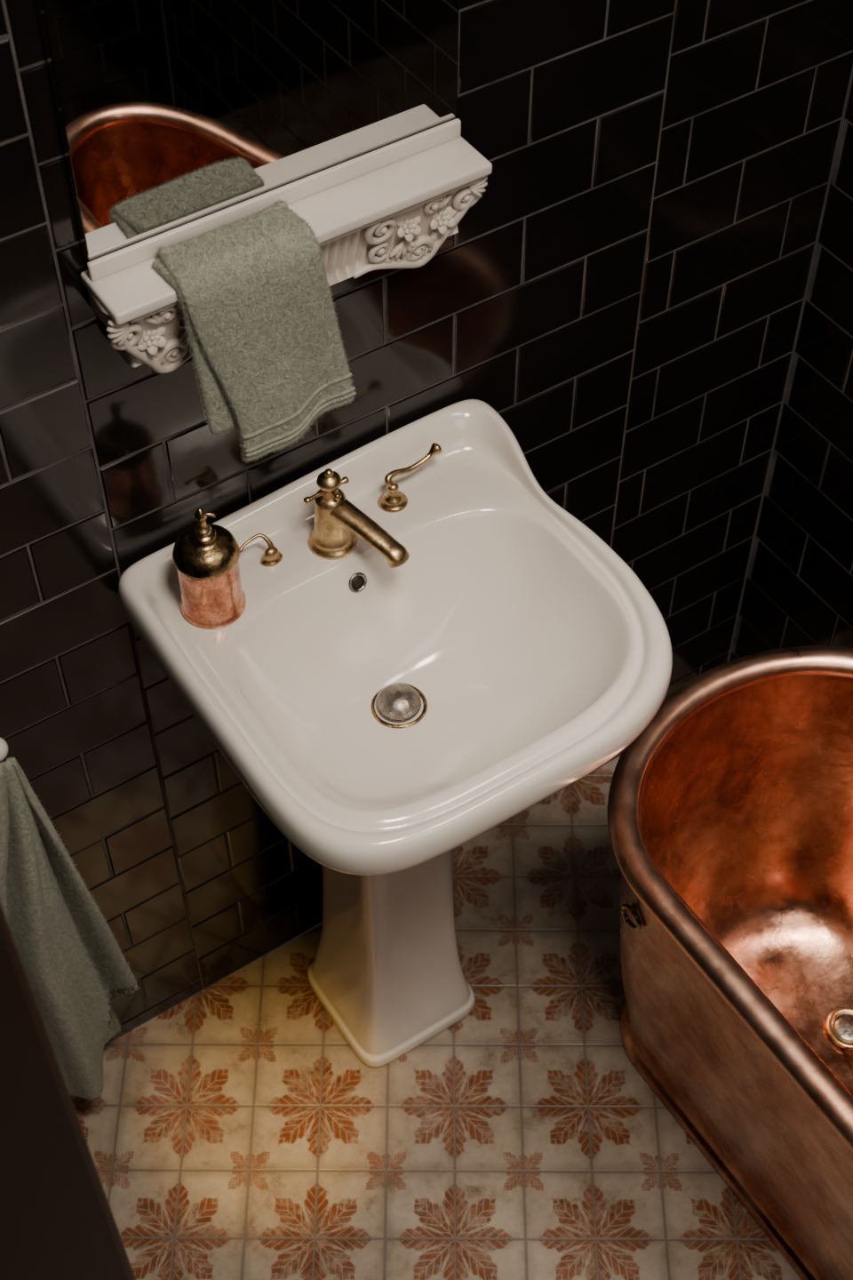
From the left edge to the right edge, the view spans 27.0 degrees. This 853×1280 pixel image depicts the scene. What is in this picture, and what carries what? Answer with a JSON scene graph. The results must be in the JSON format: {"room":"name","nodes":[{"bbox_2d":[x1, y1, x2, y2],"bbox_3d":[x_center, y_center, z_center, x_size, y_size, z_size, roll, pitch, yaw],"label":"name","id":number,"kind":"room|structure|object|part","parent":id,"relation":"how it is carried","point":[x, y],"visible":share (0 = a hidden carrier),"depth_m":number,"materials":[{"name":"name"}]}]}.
{"room":"bathroom","nodes":[
{"label":"bathroom","id":0,"kind":"room"},
{"bbox_2d":[0,0,852,1044],"bbox_3d":[-0.375,-0.333,1.433,1.951,2.600,0.061,-27,56,-20],"label":"wall","id":1,"kind":"structure","parent":0,"point":[625,287],"depth_m":1.85,"materials":[{"name":"black tile"}]},
{"bbox_2d":[0,736,8,761],"bbox_3d":[-0.437,0.090,1.753,0.042,0.042,0.080,-27,56,-20],"label":"towel hook","id":2,"kind":"object","parent":1,"relation":"attached to","point":[4,746],"visible":1,"depth_m":1.73,"materials":[{"name":"white ceramic"}]},
{"bbox_2d":[0,757,142,1101],"bbox_3d":[-0.466,0.372,2.012,0.253,0.739,0.092,-27,56,-20],"label":"bath towel","id":3,"kind":"object","parent":2,"relation":"hanging from","point":[73,962],"visible":0.8,"depth_m":1.98,"materials":[{"name":"green fabric"}]},
{"bbox_2d":[35,0,459,260],"bbox_3d":[-0.129,-0.600,1.292,0.369,0.644,0.012,-27,56,-20],"label":"mirror","id":4,"kind":"object","parent":1,"relation":"attached to","point":[172,114],"visible":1,"depth_m":1.45,"materials":[{"name":"clear glass"}]},
{"bbox_2d":[80,118,492,373],"bbox_3d":[-0.117,-0.336,1.575,0.385,0.132,0.068,-27,56,-20],"label":"wall shelf","id":5,"kind":"object","parent":1,"relation":"attached to","point":[394,205],"visible":0.81,"depth_m":1.56,"materials":[{"name":"paint"}]},
{"bbox_2d":[151,199,356,463],"bbox_3d":[-0.146,-0.267,1.571,0.156,0.213,0.076,-27,56,-20],"label":"hand towel","id":6,"kind":"object","parent":5,"relation":"hanging from","point":[253,291],"visible":1,"depth_m":1.53,"materials":[{"name":"green fabric"}]},
{"bbox_2d":[70,756,802,1279],"bbox_3d":[0.135,1.110,1.973,1.951,0.060,1.800,-27,56,-20],"label":"floor","id":7,"kind":"structure","parent":0,"point":[235,1132],"depth_m":2.32,"materials":[{"name":"tile"}]},
{"bbox_2d":[118,399,672,1067],"bbox_3d":[-0.010,0.228,2.028,0.448,0.968,0.434,-27,56,-20],"label":"pedestal sink","id":8,"kind":"object","parent":7,"relation":"on","point":[426,649],"visible":0.98,"depth_m":1.81,"materials":[{"name":"white ceramic"}]},
{"bbox_2d":[172,508,246,628],"bbox_3d":[-0.210,-0.078,1.698,0.064,0.137,0.064,-27,56,-20],"label":"soap dispenser","id":9,"kind":"object","parent":8,"relation":"on","point":[205,556],"visible":1,"depth_m":1.69,"materials":[{"name":"orange metal"}]},
{"bbox_3d":[-0.170,-0.095,1.774,0.037,0.019,0.014,-10,51,-8],"label":"lever arm","id":10,"kind":"part","parent":8,"relation":"part of","materials":[{"name":"gold metal"}]},
{"bbox_3d":[-0.156,-0.086,1.783,0.024,0.017,0.018,-27,56,-20],"label":"tap lever","id":11,"kind":"part","parent":8,"relation":"part of","materials":[{"name":"gold metal"}]},
{"bbox_2d":[304,468,409,567],"bbox_3d":[-0.073,-0.113,1.749,0.070,0.103,0.116,-27,56,-20],"label":"faucet","id":12,"kind":"object","parent":8,"relation":"on","point":[343,532],"depth_m":1.76,"materials":[{"name":"gold metal"}]},
{"bbox_3d":[-0.035,-0.151,1.829,0.031,0.028,0.031,-27,56,-20],"label":"tap lever","id":13,"kind":"part","parent":8,"relation":"part of","materials":[{"name":"gold metal"}]},
{"bbox_3d":[-0.014,-0.179,1.826,0.071,0.027,0.013,-31,57,-23],"label":"lever arm","id":14,"kind":"part","parent":8,"relation":"part of","materials":[{"name":"gold metal"}]},
{"bbox_2d":[608,645,852,1279],"bbox_3d":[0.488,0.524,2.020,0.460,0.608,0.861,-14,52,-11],"label":"bathtub","id":15,"kind":"object","parent":7,"relation":"on","point":[731,813],"visible":1,"depth_m":2.11,"materials":[{"name":"orange metal"}]},
{"bbox_2d":[728,75,852,661],"bbox_3d":[0.976,-0.159,1.291,0.061,2.600,1.800,-27,56,-20],"label":"wall","id":16,"kind":"structure","parent":0,"point":[798,590],"depth_m":2.30,"materials":[{"name":"black tile"}]},
{"bbox_3d":[-0.705,0.697,0.593,0.061,2.600,1.800,-27,56,-20],"label":"wall","id":17,"kind":"structure","parent":0,"visible":0},
{"bbox_2d":[0,901,135,1279],"bbox_3d":[-0.518,0.534,1.078,0.720,2.046,0.048,-27,56,-20],"label":"door","id":18,"kind":"structure","parent":17,"relation":"in","point":[58,1222],"depth_m":1.07,"materials":[{"name":"brown wood"}]}
]}

